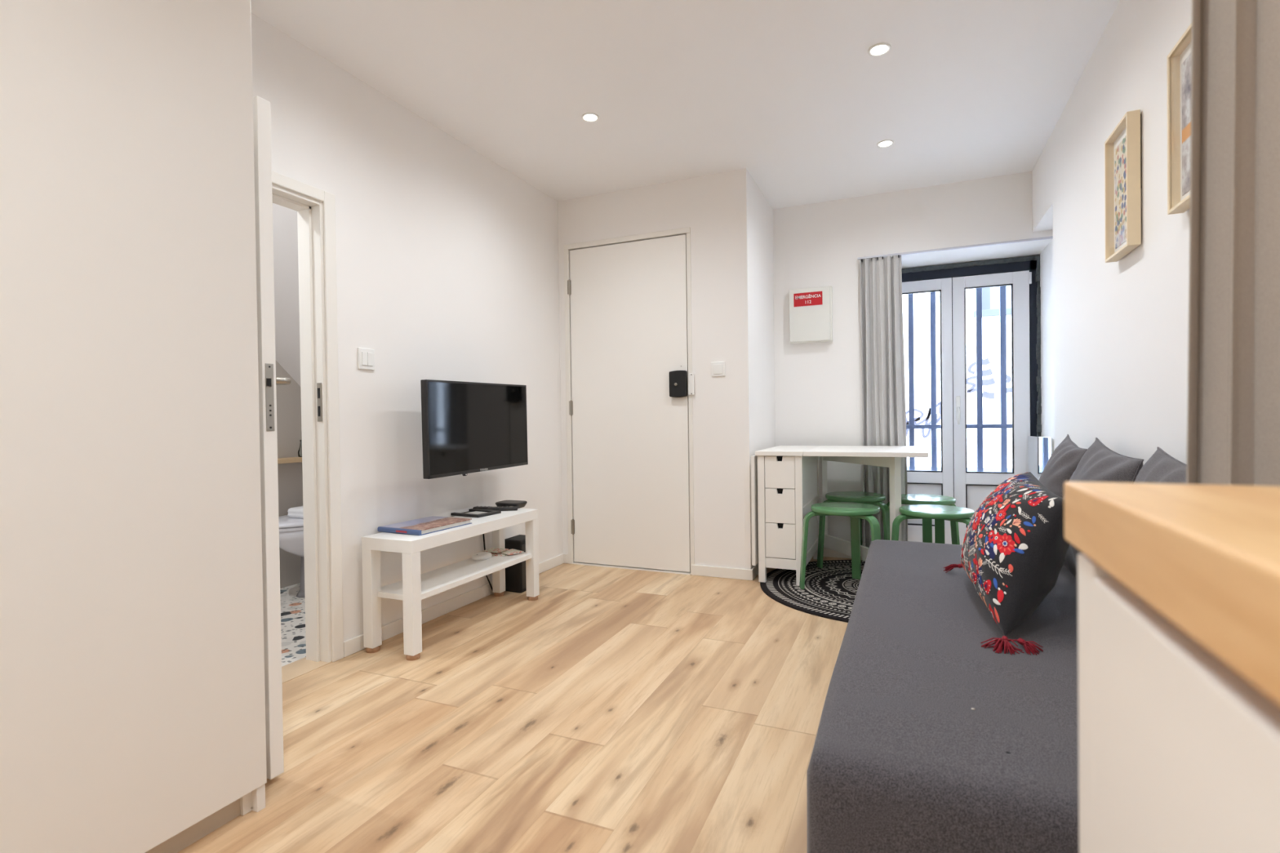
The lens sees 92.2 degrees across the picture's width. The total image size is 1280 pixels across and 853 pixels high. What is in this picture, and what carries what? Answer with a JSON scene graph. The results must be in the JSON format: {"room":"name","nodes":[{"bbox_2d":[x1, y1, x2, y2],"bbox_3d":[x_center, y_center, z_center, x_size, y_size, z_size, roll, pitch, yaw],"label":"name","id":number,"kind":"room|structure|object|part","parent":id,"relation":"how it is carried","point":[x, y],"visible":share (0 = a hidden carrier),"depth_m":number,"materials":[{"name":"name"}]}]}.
{"room":"living room","nodes":[
{"label":"living room","id":0,"kind":"room"},
{"bbox_2d":[272,203,300,386],"bbox_3d":[-1.657,-0.639,3.042,1.090,1.597,1.761,-1,1,23],"label":"ceiling","id":1,"kind":"structure","parent":0,"point":[285,226],"depth_m":2.99,"materials":[{"name":"paint"}]},
{"bbox_2d":[275,360,302,588],"bbox_3d":[-2.294,-0.251,3.059,0.100,2.357,2.200,-1,1,23],"label":"wall","id":2,"kind":"structure","parent":0,"point":[289,433],"depth_m":3.55,"materials":[{"name":"paint"}]},
{"bbox_2d":[277,457,302,463],"bbox_3d":[-1.953,0.190,3.572,0.109,0.025,0.600,-1,1,23],"label":"shelf","id":3,"kind":"object","parent":2,"relation":"attached to","point":[290,460],"visible":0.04,"depth_m":3.45,"materials":[{"name":"brown wood"}]},
{"bbox_2d":[297,440,302,457],"bbox_3d":[-1.954,0.127,3.561,0.048,0.100,0.048,-1,1,23],"label":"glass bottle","id":4,"kind":"object","parent":3,"relation":"on","point":[300,440],"visible":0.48,"depth_m":3.56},
{"bbox_2d":[280,582,306,666],"bbox_3d":[-1.814,0.933,2.898,1.290,0.020,2.150,-1,1,23],"label":"floor","id":5,"kind":"structure","parent":0,"point":[293,638],"depth_m":2.85,"materials":[{"name":"tile"}]},
{"bbox_2d":[278,515,305,597],"bbox_3d":[-1.774,0.586,3.438,0.378,0.660,0.678,-1,1,23],"label":"toilet","id":6,"kind":"object","parent":5,"relation":"on","point":[291,530],"visible":0.16,"depth_m":3.19,"materials":[{"name":"white ceramic"}]},
{"bbox_3d":[-1.808,0.502,3.362,0.378,0.024,0.515,0,1,23],"label":"lid","id":7,"kind":"part","parent":6,"relation":"part of","materials":[{"name":"white ceramic"}]},
{"bbox_3d":[-1.807,0.525,3.362,0.378,0.014,0.515,0,1,23],"label":"seat","id":8,"kind":"part","parent":6,"relation":"part of","materials":[{"name":"white plastic"}]},
{"bbox_3d":[-1.806,0.625,3.364,0.365,0.185,0.500,0,1,23],"label":"bowl","id":9,"kind":"part","parent":6,"relation":"part of","materials":[{"name":"white ceramic"}]},
{"bbox_2d":[287,506,303,518],"bbox_3d":[-1.765,0.463,3.387,0.200,0.052,0.260,-1,1,23],"label":"folded towel","id":10,"kind":"object","parent":6,"relation":"on","point":[295,512],"visible":0.24,"depth_m":3.28,"materials":[{"name":"white fabric"}]},
{"bbox_2d":[250,12,563,641],"bbox_3d":[-1.528,-0.247,1.820,0.110,2.357,4.834,-1,1,23],"label":"wall","id":11,"kind":"structure","parent":0,"point":[447,265],"depth_m":2.81,"materials":[{"name":"paint"}]},
{"bbox_2d":[253,95,291,779],"bbox_3d":[-1.205,0.036,1.699,0.566,1.752,0.215,-1,1,23],"label":"door","id":12,"kind":"structure","parent":11,"relation":"in","point":[268,380],"depth_m":1.58,"materials":[{"name":"paint"}]},
{"bbox_3d":[-0.957,-0.075,1.589,0.004,0.174,0.022,-1,1,23],"label":"lock plate","id":13,"kind":"part","parent":12,"relation":"part of","materials":[{"name":"metal"}]},
{"bbox_3d":[-1.022,-0.124,1.690,0.121,0.017,0.081,0,1,23],"label":"lever","id":14,"kind":"part","parent":12,"relation":"part of","materials":[{"name":"metal"}]},
{"bbox_2d":[271,183,331,662],"bbox_3d":[-1.390,0.026,2.133,0.110,1.800,0.660,-1,1,23],"label":"door frame","id":15,"kind":"structure","parent":11,"relation":"attached to","point":[309,210],"depth_m":2.40,"materials":[{"name":"paint"}]},
{"bbox_2d":[316,382,322,421],"bbox_3d":[-1.243,-0.094,2.386,0.022,0.150,0.004,-1,1,23],"label":"strike plate","id":16,"kind":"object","parent":15,"relation":"attached to","point":[318,384],"depth_m":2.38,"materials":[{"name":"metal"}]},
{"bbox_2d":[271,170,343,662],"bbox_3d":[-1.338,0.009,2.100,0.012,1.832,0.732,-1,1,23],"label":"trim","id":17,"kind":"structure","parent":11,"relation":"attached to","point":[328,201],"depth_m":2.40,"materials":[{"name":"paint"}]},
{"bbox_2d":[357,347,374,369],"bbox_3d":[-1.140,-0.282,2.565,0.012,0.088,0.083,-1,1,23],"label":"light switch","id":18,"kind":"object","parent":11,"relation":"attached to","point":[366,357],"visible":1,"depth_m":2.56,"materials":[{"name":"white plastic"}]},
{"bbox_2d":[343,553,564,657],"bbox_3d":[-1.457,0.899,1.808,0.012,0.062,4.834,-1,1,23],"label":"baseboard","id":19,"kind":"structure","parent":11,"relation":"attached to","point":[356,644],"depth_m":2.95,"materials":[{"name":"paint"}]},
{"bbox_2d":[482,533,492,590],"bbox_3d":[-0.797,0.665,3.291,0.017,0.463,0.135,0,1,32],"label":"cable","id":20,"kind":"object","parent":11,"relation":"attached to","point":[482,534],"visible":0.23,"depth_m":3.25,"materials":[{"name":"black plastic"}]},
{"bbox_3d":[-0.878,0.003,2.979,0.158,0.200,0.120,-1,1,23],"label":"bracket","id":21,"kind":"object","parent":11,"relation":"attached to","visible":0},
{"bbox_2d":[420,379,528,479],"bbox_3d":[-0.774,0.006,2.934,0.067,0.436,0.737,0,1,24],"label":"television","id":22,"kind":"object","parent":21,"relation":"attached to","point":[468,427],"visible":1,"depth_m":2.85,"materials":[{"name":"black plastic"}]},
{"bbox_2d":[177,556,851,852],"bbox_3d":[0.265,0.907,1.835,3.150,0.001,6.250,-1,1,23],"label":"floor","id":23,"kind":"structure","parent":0,"point":[611,710],"depth_m":1.85,"materials":[{"name":"brown wood"}]},
{"bbox_2d":[0,0,266,852],"bbox_3d":[-1.462,-0.211,1.010,0.616,2.300,1.299,-1,1,23],"label":"wardrobe","id":24,"kind":"object","parent":23,"relation":"on","point":[132,693],"visible":1,"depth_m":1.23,"materials":[{"name":"laminate"}]},
{"bbox_2d":[281,657,332,683],"bbox_3d":[-1.390,0.926,2.140,0.141,0.006,0.645,-1,1,23],"label":"threshold","id":25,"kind":"object","parent":23,"relation":"on","point":[299,668],"depth_m":2.34,"materials":[{"name":"beige wood"}]},
{"bbox_2d":[361,507,539,661],"bbox_3d":[-0.828,0.675,2.861,0.267,0.470,0.904,-1,1,23],"label":"tv stand","id":26,"kind":"object","parent":23,"relation":"on","point":[415,586],"visible":0.97,"depth_m":2.53,"materials":[{"name":"white wood"}]},
{"bbox_3d":[-1.095,0.698,2.513,0.049,0.400,0.049,0,1,23],"label":"leg","id":27,"kind":"part","parent":26,"relation":"part of","materials":[{"name":"white wood"}]},
{"bbox_3d":[-0.899,0.696,2.429,0.049,0.400,0.049,0,1,23],"label":"leg","id":28,"kind":"part","parent":26,"relation":"part of","materials":[{"name":"white wood"}]},
{"bbox_2d":[377,515,471,535],"bbox_3d":[-0.936,0.432,2.696,0.247,0.022,0.326,-1,1,23],"label":"book","id":29,"kind":"object","parent":26,"relation":"on","point":[420,526],"visible":1,"depth_m":2.64,"materials":[{"name":"multicoloured paper"}]},
{"bbox_2d":[377,551,531,600],"bbox_3d":[-0.828,0.676,2.861,0.239,0.023,0.840,0,1,23],"label":"shelf","id":30,"kind":"object","parent":26,"relation":"attached to","point":[443,579],"depth_m":2.76,"materials":[{"name":"white wood"}]},
{"bbox_2d":[450,508,501,517],"bbox_3d":[-0.837,0.432,3.077,0.230,0.012,0.160,0,1,29],"label":"photo frame","id":31,"kind":"object","parent":26,"relation":"on","point":[472,513],"visible":0.75,"depth_m":3.04,"materials":[{"name":"black plastic"}]},
{"bbox_2d":[471,551,492,560],"bbox_3d":[-0.794,0.649,3.084,0.085,0.026,0.110,-1,1,23],"label":"puck","id":32,"kind":"object","parent":26,"relation":"on","point":[481,556],"visible":1,"depth_m":3.05,"materials":[{"name":"white plastic"}]},
{"bbox_2d":[472,506,499,509],"bbox_3d":[-0.805,0.426,3.202,0.170,0.019,0.044,-1,1,11],"label":"remote control","id":33,"kind":"object","parent":26,"relation":"on","point":[476,507],"visible":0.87,"depth_m":3.19,"materials":[{"name":"black plastic"}]},
{"bbox_2d":[482,547,508,553],"bbox_3d":[-0.756,0.647,3.220,0.100,0.004,0.090,0,1,27],"label":"leaflet","id":34,"kind":"object","parent":26,"relation":"on","point":[496,550],"visible":1,"depth_m":3.21,"materials":[{"name":"beige paper"}]},
{"bbox_3d":[-0.757,0.684,3.293,0.049,0.400,0.049,0,1,23],"label":"leg","id":35,"kind":"part","parent":26,"relation":"part of","materials":[{"name":"white wood"}]},
{"bbox_2d":[490,552,506,555],"bbox_3d":[-0.734,0.657,3.184,0.100,0.004,0.090,-1,1,9],"label":"leaflet","id":36,"kind":"object","parent":26,"relation":"on","point":[492,553],"visible":0.46,"depth_m":3.16,"materials":[{"name":"beige paper"}]},
{"bbox_2d":[487,506,517,511],"bbox_3d":[-0.709,0.425,3.182,0.150,0.019,0.044,-1,1,-9],"label":"remote control","id":37,"kind":"object","parent":26,"relation":"on","point":[510,508],"visible":0.98,"depth_m":3.17,"materials":[{"name":"black plastic"}]},
{"bbox_2d":[495,500,527,508],"bbox_3d":[-0.689,0.418,3.293,0.149,0.031,0.120,-1,1,23],"label":"box","id":38,"kind":"object","parent":26,"relation":"on","point":[520,504],"visible":0.83,"depth_m":3.26,"materials":[{"name":"black plastic"}]},
{"bbox_2d":[500,548,524,555],"bbox_3d":[-0.670,0.651,3.194,0.100,0.004,0.090,0,1,43],"label":"leaflet","id":39,"kind":"object","parent":26,"relation":"on","point":[509,552],"visible":1,"depth_m":3.19,"materials":[{"name":"beige paper"}]},
{"bbox_3d":[-0.562,0.682,3.209,0.049,0.400,0.049,0,1,23],"label":"leg","id":40,"kind":"part","parent":26,"relation":"part of","materials":[{"name":"white wood"}]},
{"bbox_2d":[504,534,526,592],"bbox_3d":[-0.665,0.759,3.421,0.122,0.285,0.163,-1,1,23],"label":"subwoofer","id":41,"kind":"object","parent":23,"relation":"on","point":[515,575],"visible":0.52,"depth_m":3.34,"materials":[{"name":"black plastic"}]},
{"bbox_2d":[521,543,526,589],"bbox_3d":[-0.610,0.761,3.396,0.002,0.240,0.145,-1,1,23],"label":"grille","id":42,"kind":"object","parent":41,"relation":"attached to","point":[523,545],"depth_m":3.34,"materials":[{"name":"black plastic"}]},
{"bbox_2d":[760,560,865,622],"bbox_3d":[1.314,0.871,3.317,1.308,0.009,1.308,-1,1,23],"label":"rug","id":43,"kind":"object","parent":23,"relation":"on","point":[829,592],"visible":0.26,"depth_m":3.30,"materials":[{"name":"black fabric"}]},
{"bbox_2d":[751,445,928,585],"bbox_3d":[1.186,0.497,3.616,0.906,0.736,0.737,-1,1,23],"label":"table","id":44,"kind":"object","parent":43,"relation":"on","point":[786,481],"visible":0.92,"depth_m":3.43,"materials":[{"name":"white paint"}]},
{"bbox_3d":[0.687,0.519,3.464,0.038,0.710,0.038,0,1,23],"label":"leg","id":45,"kind":"part","parent":44,"relation":"part of","materials":[{"name":"white paint"}]},
{"bbox_3d":[0.776,0.254,3.415,0.164,0.178,0.018,0,1,23],"label":"drawer","id":46,"kind":"part","parent":44,"relation":"part of","materials":[{"name":"white paint"}]},
{"bbox_3d":[0.779,0.441,3.417,0.164,0.190,0.018,0,1,23],"label":"drawer","id":47,"kind":"part","parent":44,"relation":"part of","materials":[{"name":"white paint"}]},
{"bbox_3d":[0.781,0.634,3.419,0.164,0.191,0.018,0,1,23],"label":"drawer","id":48,"kind":"part","parent":44,"relation":"part of","materials":[{"name":"white paint"}]},
{"bbox_3d":[0.784,0.762,3.423,0.169,0.056,0.020,0,1,23],"label":"rail","id":49,"kind":"part","parent":44,"relation":"part of","materials":[{"name":"white paint"}]},
{"bbox_3d":[0.877,0.517,3.382,0.038,0.710,0.038,0,1,23],"label":"leg","id":50,"kind":"part","parent":44,"relation":"part of","materials":[{"name":"white paint"}]},
{"bbox_3d":[1.017,0.461,3.689,0.008,0.609,0.639,0,1,23],"label":"panel","id":51,"kind":"part","parent":44,"relation":"part of","materials":[{"name":"white paint"}]},
{"bbox_3d":[1.023,0.470,3.687,0.012,0.627,0.639,0,1,23],"label":"rail","id":52,"kind":"part","parent":44,"relation":"part of","materials":[{"name":"white paint"}]},
{"bbox_3d":[1.146,0.506,4.003,0.038,0.710,0.038,0,1,23],"label":"leg","id":53,"kind":"part","parent":44,"relation":"part of","materials":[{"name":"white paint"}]},
{"bbox_3d":[1.178,0.461,3.951,0.036,0.600,0.036,-1,1,-15],"label":"gate post","id":54,"kind":"part","parent":44,"relation":"part of","materials":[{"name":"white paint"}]},
{"bbox_3d":[1.273,0.733,3.621,0.022,0.080,0.655,-1,1,-15],"label":"gate rail","id":55,"kind":"part","parent":44,"relation":"part of","materials":[{"name":"white paint"}]},
{"bbox_3d":[1.266,0.191,3.615,0.022,0.055,0.655,-1,1,-15],"label":"gate rail","id":56,"kind":"part","parent":44,"relation":"part of","materials":[{"name":"white paint"}]},
{"bbox_3d":[1.363,0.511,3.282,0.040,0.710,0.044,-1,1,-15],"label":"gate leg","id":57,"kind":"part","parent":44,"relation":"part of","materials":[{"name":"white paint"}]},
{"bbox_2d":[799,502,880,589],"bbox_3d":[1.069,0.649,3.307,0.417,0.441,0.440,-1,1,3],"label":"stool","id":58,"kind":"object","parent":43,"relation":"on","point":[856,511],"visible":0.94,"depth_m":3.29,"materials":[{"name":"green paint"}]},
{"bbox_3d":[0.957,0.664,3.313,0.191,0.414,0.054,-1,1,3],"label":"leg","id":59,"kind":"part","parent":58,"relation":"part of","materials":[{"name":"green paint"}]},
{"bbox_3d":[1.099,0.442,3.302,0.351,0.028,0.351,-1,1,3],"label":"seat","id":60,"kind":"part","parent":58,"relation":"part of","materials":[{"name":"green paint"}]},
{"bbox_3d":[1.182,0.660,3.426,0.054,0.414,0.191,0,1,33],"label":"leg","id":61,"kind":"part","parent":58,"relation":"part of","materials":[{"name":"green paint"}]},
{"bbox_3d":[1.167,0.663,3.175,0.054,0.414,0.191,-1,1,-27],"label":"leg","id":62,"kind":"part","parent":58,"relation":"part of","materials":[{"name":"green paint"}]},
{"bbox_2d":[817,491,889,568],"bbox_3d":[1.341,0.640,3.825,0.440,0.441,0.417,-1,1,23],"label":"stool","id":63,"kind":"object","parent":43,"relation":"on","point":[869,498],"visible":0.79,"depth_m":3.73,"materials":[{"name":"green paint"}]},
{"bbox_3d":[1.184,0.656,3.779,0.191,0.414,0.054,-1,1,-7],"label":"leg","id":64,"kind":"part","parent":63,"relation":"part of","materials":[{"name":"green paint"}]},
{"bbox_3d":[1.325,0.433,3.793,0.351,0.028,0.351,0,1,23],"label":"seat","id":65,"kind":"part","parent":63,"relation":"part of","materials":[{"name":"green paint"}]},
{"bbox_3d":[1.386,0.652,3.929,0.054,0.414,0.191,0,1,23],"label":"leg","id":66,"kind":"part","parent":63,"relation":"part of","materials":[{"name":"green paint"}]},
{"bbox_3d":[1.415,0.654,3.678,0.054,0.414,0.191,-1,1,-37],"label":"leg","id":67,"kind":"part","parent":63,"relation":"part of","materials":[{"name":"green paint"}]},
{"bbox_2d":[883,493,959,544],"bbox_3d":[1.654,0.638,3.591,0.440,0.441,0.417,-1,1,18],"label":"stool","id":68,"kind":"object","parent":43,"relation":"on","point":[906,499],"visible":0.5,"depth_m":3.52,"materials":[{"name":"green paint"}]},
{"bbox_3d":[1.619,0.653,3.484,0.054,0.414,0.191,-1,1,18],"label":"leg","id":69,"kind":"part","parent":68,"relation":"part of","materials":[{"name":"green paint"}]},
{"bbox_3d":[1.662,0.431,3.620,0.351,0.028,0.351,-1,1,18],"label":"seat","id":70,"kind":"part","parent":68,"relation":"part of","materials":[{"name":"green paint"}]},
{"bbox_3d":[1.807,0.649,3.652,0.191,0.414,0.054,-1,1,-12],"label":"leg","id":71,"kind":"part","parent":68,"relation":"part of","materials":[{"name":"green paint"}]},
{"bbox_2d":[891,504,974,543],"bbox_3d":[1.492,0.645,3.166,0.417,0.441,0.440,-1,1,0],"label":"stool","id":72,"kind":"object","parent":43,"relation":"on","point":[940,513],"visible":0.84,"depth_m":3.14,"materials":[{"name":"green paint"}]},
{"bbox_3d":[1.379,0.660,3.167,0.191,0.414,0.054,-1,1,0],"label":"leg","id":73,"kind":"part","parent":72,"relation":"part of","materials":[{"name":"green paint"}]},
{"bbox_3d":[1.522,0.438,3.163,0.351,0.028,0.351,-1,1,0],"label":"seat","id":74,"kind":"part","parent":72,"relation":"part of","materials":[{"name":"green paint"}]},
{"bbox_3d":[1.598,0.656,3.291,0.054,0.414,0.191,0,1,30],"label":"leg","id":75,"kind":"part","parent":72,"relation":"part of","materials":[{"name":"green paint"}]},
{"bbox_3d":[1.597,0.659,3.039,0.054,0.414,0.191,-1,1,-30],"label":"leg","id":76,"kind":"part","parent":72,"relation":"part of","materials":[{"name":"green paint"}]},
{"bbox_2d":[806,539,1079,852],"bbox_3d":[1.051,0.701,1.762,0.850,0.352,1.998,-1,1,23],"label":"daybed","id":77,"kind":"object","parent":23,"relation":"on","point":[930,739],"visible":0.65,"depth_m":1.13,"materials":[{"name":"grey fabric"}]},
{"bbox_2d":[943,471,1070,655],"bbox_3d":[1.065,0.343,1.778,0.303,0.364,0.806,-1,1,23],"label":"floral cushion","id":78,"kind":"object","parent":77,"relation":"on","point":[1015,548],"visible":0.99,"depth_m":1.59,"materials":[{"name":"multicoloured fabric"}]},
{"bbox_2d":[1038,434,1087,497],"bbox_3d":[1.676,0.262,2.456,0.187,0.451,0.434,-1,1,23],"label":"cushion","id":79,"kind":"object","parent":77,"relation":"on","point":[1065,458],"visible":0.36,"depth_m":2.36,"materials":[{"name":"grey fabric"}]},
{"bbox_2d":[1062,437,1143,579],"bbox_3d":[1.472,0.270,1.994,0.188,0.451,0.584,-1,1,23],"label":"cushion","id":80,"kind":"object","parent":77,"relation":"on","point":[1099,464],"visible":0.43,"depth_m":1.90,"materials":[{"name":"grey fabric"}]},
{"bbox_2d":[1133,446,1186,484],"bbox_3d":[1.241,0.283,1.465,0.188,0.444,0.549,-1,1,23],"label":"cushion","id":81,"kind":"object","parent":77,"relation":"on","point":[1161,467],"visible":0.18,"depth_m":1.52,"materials":[{"name":"grey fabric"}]},
{"bbox_2d":[1077,553,1279,852],"bbox_3d":[0.275,0.508,-0.356,0.574,0.845,1.430,-1,1,23],"label":"base cabinet","id":82,"kind":"object","parent":23,"relation":"on","point":[1179,752],"visible":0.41,"depth_m":0.27,"materials":[{"name":"white wood"}]},
{"bbox_2d":[1063,481,1279,705],"bbox_3d":[0.270,0.066,-0.362,0.586,0.040,1.448,-1,1,23],"label":"countertop","id":83,"kind":"structure","parent":82,"relation":"on","point":[1206,557],"depth_m":0.25,"materials":[{"name":"brown wood"}]},
{"bbox_2d":[557,168,775,569],"bbox_3d":[0.234,-0.299,4.331,1.352,2.357,1.176,-1,1,23],"label":"wall","id":84,"kind":"structure","parent":0,"point":[729,218],"depth_m":3.63,"materials":[{"name":"paint"}]},
{"bbox_2d":[564,226,694,574],"bbox_3d":[-0.074,-0.144,3.826,0.872,2.066,0.100,-1,1,23],"label":"door","id":85,"kind":"structure","parent":84,"relation":"in","point":[630,385],"depth_m":3.81,"materials":[{"name":"paint"}]},
{"bbox_3d":[-0.055,0.884,3.857,0.800,0.008,0.060,0,1,23],"label":"sill","id":86,"kind":"part","parent":85,"relation":"part of","materials":[{"name":"paint"}]},
{"bbox_2d":[564,546,851,580],"bbox_3d":[0.559,0.849,3.844,2.036,0.062,0.663,-1,1,-8],"label":"baseboard","id":87,"kind":"structure","parent":84,"relation":"attached to","point":[696,570],"depth_m":3.61,"materials":[{"name":"paint"}]},
{"bbox_2d":[711,361,724,376],"bbox_3d":[0.455,-0.335,3.587,0.084,0.084,0.012,-1,1,23],"label":"light switch","id":88,"kind":"object","parent":84,"relation":"attached to","point":[717,368],"visible":1,"depth_m":3.58,"materials":[{"name":"white plastic"}]},
{"bbox_2d":[250,0,1119,208],"bbox_3d":[-0.389,-1.504,2.011,4.750,0.120,6.370,-1,1,23],"label":"ceiling","id":89,"kind":"structure","parent":0,"point":[791,94],"depth_m":2.58,"materials":[{"name":"paint"}]},
{"bbox_2d":[581,112,599,122],"bbox_3d":[-0.233,-1.453,2.893,0.084,0.006,0.084,-1,1,23],"label":"recessed light","id":90,"kind":"object","parent":89,"relation":"in","point":[588,117],"visible":1,"depth_m":2.89,"materials":[{"name":"white plastic"}]},
{"bbox_2d":[867,42,891,56],"bbox_3d":[0.929,-1.463,2.390,0.084,0.006,0.084,-1,1,23],"label":"recessed light","id":91,"kind":"object","parent":89,"relation":"in","point":[882,48],"visible":1,"depth_m":2.38,"materials":[{"name":"white plastic"}]},
{"bbox_2d":[876,139,893,147],"bbox_3d":[1.282,-1.477,3.215,0.084,0.006,0.084,-1,1,23],"label":"recessed light","id":92,"kind":"object","parent":89,"relation":"in","point":[886,143],"visible":1,"depth_m":3.21,"materials":[{"name":"white plastic"}]},
{"bbox_3d":[0.675,-1.430,0.555,0.557,0.024,0.030,-1,1,23],"label":"rail","id":93,"kind":"object","parent":89,"relation":"attached to","visible":0},
{"bbox_2d":[1186,0,1279,486],"bbox_3d":[0.737,-0.271,0.552,0.421,2.290,0.066,-1,1,23],"label":"curtain","id":94,"kind":"object","parent":93,"relation":"hanging from","point":[1233,406],"visible":0.45,"depth_m":0.61,"materials":[{"name":"beige fabric"}]},
{"bbox_2d":[773,171,1053,546],"bbox_3d":[1.929,-0.320,4.079,1.958,2.357,0.532,-1,1,23],"label":"wall","id":95,"kind":"structure","parent":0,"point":[818,385],"depth_m":4.03,"materials":[{"name":"paint"}]},
{"bbox_2d":[788,285,832,343],"bbox_3d":[1.134,-0.741,4.091,0.276,0.360,0.065,-1,1,23],"label":"box","id":96,"kind":"object","parent":95,"relation":"attached to","point":[811,309],"visible":1,"depth_m":4.06,"materials":[{"name":"white plastic"}]},
{"bbox_2d":[857,235,1053,259],"bbox_3d":[1.889,-1.083,3.745,1.067,0.012,0.018,-1,1,23],"label":"rail","id":97,"kind":"object","parent":95,"relation":"attached to","point":[1050,237],"visible":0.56,"depth_m":3.72,"materials":[{"name":"white metal"}]},
{"bbox_2d":[859,254,907,547],"bbox_3d":[1.547,-0.119,3.906,0.270,1.910,0.071,-1,1,23],"label":"curtain","id":98,"kind":"object","parent":97,"relation":"hanging from","point":[882,354],"visible":0.77,"depth_m":3.91,"materials":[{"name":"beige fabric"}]},
{"bbox_2d":[901,254,1041,545],"bbox_3d":[2.147,-0.123,4.166,1.010,1.955,0.165,-1,1,23],"label":"french door","id":99,"kind":"structure","parent":95,"relation":"attached to","point":[970,490],"depth_m":4.12,"materials":[{"name":"white wood"}]},
{"bbox_2d":[906,292,941,471],"bbox_3d":[2.035,-0.320,4.423,0.223,1.270,0.033,-1,1,23],"label":"bars","id":100,"kind":"object","parent":99,"relation":"attached to","point":[933,425],"depth_m":4.39,"materials":[{"name":"blue paint"}]},
{"bbox_3d":[1.946,0.535,4.265,0.272,0.293,0.024,0,1,23],"label":"panel","id":101,"kind":"part","parent":99,"relation":"part of","materials":[{"name":"white wood"}]},
{"bbox_3d":[1.930,-0.081,4.263,0.420,1.840,0.062,0,1,23],"label":"sash","id":102,"kind":"part","parent":99,"relation":"part of","materials":[{"name":"white metal"}]},
{"bbox_3d":[2.137,-0.125,4.133,0.026,0.160,0.010,0,1,23],"label":"handle plate","id":103,"kind":"part","parent":99,"relation":"part of","materials":[{"name":"white plastic"}]},
{"bbox_3d":[2.127,-0.074,4.110,0.020,0.119,0.045,0,1,23],"label":"handle","id":104,"kind":"part","parent":99,"relation":"part of","materials":[{"name":"white plastic"}]},
{"bbox_3d":[2.148,-0.111,4.204,0.982,1.930,0.095,0,1,23],"label":"frame","id":105,"kind":"part","parent":99,"relation":"part of","materials":[{"name":"white wood"}]},
{"bbox_3d":[2.327,0.532,4.100,0.279,0.293,0.024,0,1,23],"label":"panel","id":106,"kind":"part","parent":99,"relation":"part of","materials":[{"name":"white metal"}]},
{"bbox_2d":[966,285,1012,471],"bbox_3d":[2.412,-0.323,4.260,0.271,1.270,0.033,-1,1,23],"label":"bars","id":107,"kind":"object","parent":99,"relation":"attached to","point":[1003,426],"depth_m":4.23,"materials":[{"name":"blue paint"}]},
{"bbox_3d":[2.230,0.000,4.344,1.180,0.028,0.033,0,1,23],"label":"cross rail","id":108,"kind":"part","parent":107,"relation":"part of","materials":[{"name":"blue metal"}]},
{"bbox_3d":[2.329,-0.085,4.090,0.442,1.840,0.062,0,1,23],"label":"sash","id":109,"kind":"part","parent":99,"relation":"part of","materials":[{"name":"white metal"}]},
{"bbox_2d":[1031,0,1191,465],"bbox_3d":[1.513,-0.282,1.210,0.443,2.357,6.130,-1,1,23],"label":"wall","id":110,"kind":"structure","parent":0,"point":[1114,335],"depth_m":2.18,"materials":[{"name":"paint"}]},
{"bbox_2d":[1027,435,1053,479],"bbox_3d":[2.466,0.459,3.791,0.011,0.792,0.355,-1,1,13],"label":"mirror panel","id":111,"kind":"object","parent":110,"relation":"attached to","point":[1040,449],"visible":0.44,"depth_m":3.79,"materials":[{"name":"silver metal"}]},
{"bbox_2d":[1104,109,1141,262],"bbox_3d":[1.610,-0.788,2.053,0.040,0.423,0.240,-1,1,23],"label":"framed picture","id":112,"kind":"object","parent":110,"relation":"attached to","point":[1122,148],"visible":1,"depth_m":2.05,"materials":[{"name":"glass"},{"name":"paper"},{"name":"pale wood"}]},
{"bbox_2d":[1115,134,1126,248],"bbox_3d":[1.614,-0.788,2.051,0.002,0.345,0.192,-1,1,23],"label":"print","id":113,"kind":"object","parent":112,"relation":"attached to","point":[1121,145],"depth_m":2.08,"materials":[{"name":"paper"}]},
{"bbox_2d":[1166,22,1191,214],"bbox_3d":[1.385,-0.779,1.532,0.040,0.423,0.245,-1,1,23],"label":"framed picture","id":114,"kind":"object","parent":110,"relation":"attached to","point":[1179,60],"visible":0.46,"depth_m":1.63,"materials":[{"name":"brown wood"}]},
{"bbox_2d":[1181,53,1191,195],"bbox_3d":[1.389,-0.779,1.530,0.002,0.345,0.197,-1,1,23],"label":"print","id":115,"kind":"object","parent":114,"relation":"attached to","point":[1186,60],"depth_m":1.60},
{"label":"outside","id":116,"kind":"structure","parent":0,"visible":0},
{"bbox_3d":[2.410,0.904,5.723,16.000,0.100,2.810,-1,1,23],"label":"floor","id":117,"kind":"structure","parent":116,"visible":0},
{"bbox_2d":[902,285,1012,472],"bbox_3d":[2.990,-2.140,7.126,16.000,6.100,0.480,-1,1,23],"label":"house opposite","id":118,"kind":"structure","parent":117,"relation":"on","point":[990,295],"depth_m":6.72,"materials":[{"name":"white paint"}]},
{"bbox_3d":[2.949,0.658,6.973,16.000,0.410,0.080,0,1,23],"label":"skirting","id":119,"kind":"part","parent":118,"relation":"part of","materials":[{"name":"white"}]},
{"bbox_2d":[982,287,990,310],"bbox_3d":[3.786,-1.977,6.795,0.120,1.440,0.140,0,1,23],"label":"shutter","id":120,"kind":"object","parent":118,"relation":"hanging from","point":[985,291],"depth_m":6.73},
{"bbox_3d":[4.264,-1.224,6.400,1.400,0.070,0.070,0,1,23],"label":"window sill","id":121,"kind":"part","parent":118,"relation":"part of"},
{"bbox_3d":[4.343,-1.983,6.598,1.060,1.440,0.060,0,1,23],"label":"window panel","id":122,"kind":"part","parent":118,"relation":"part of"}
]}

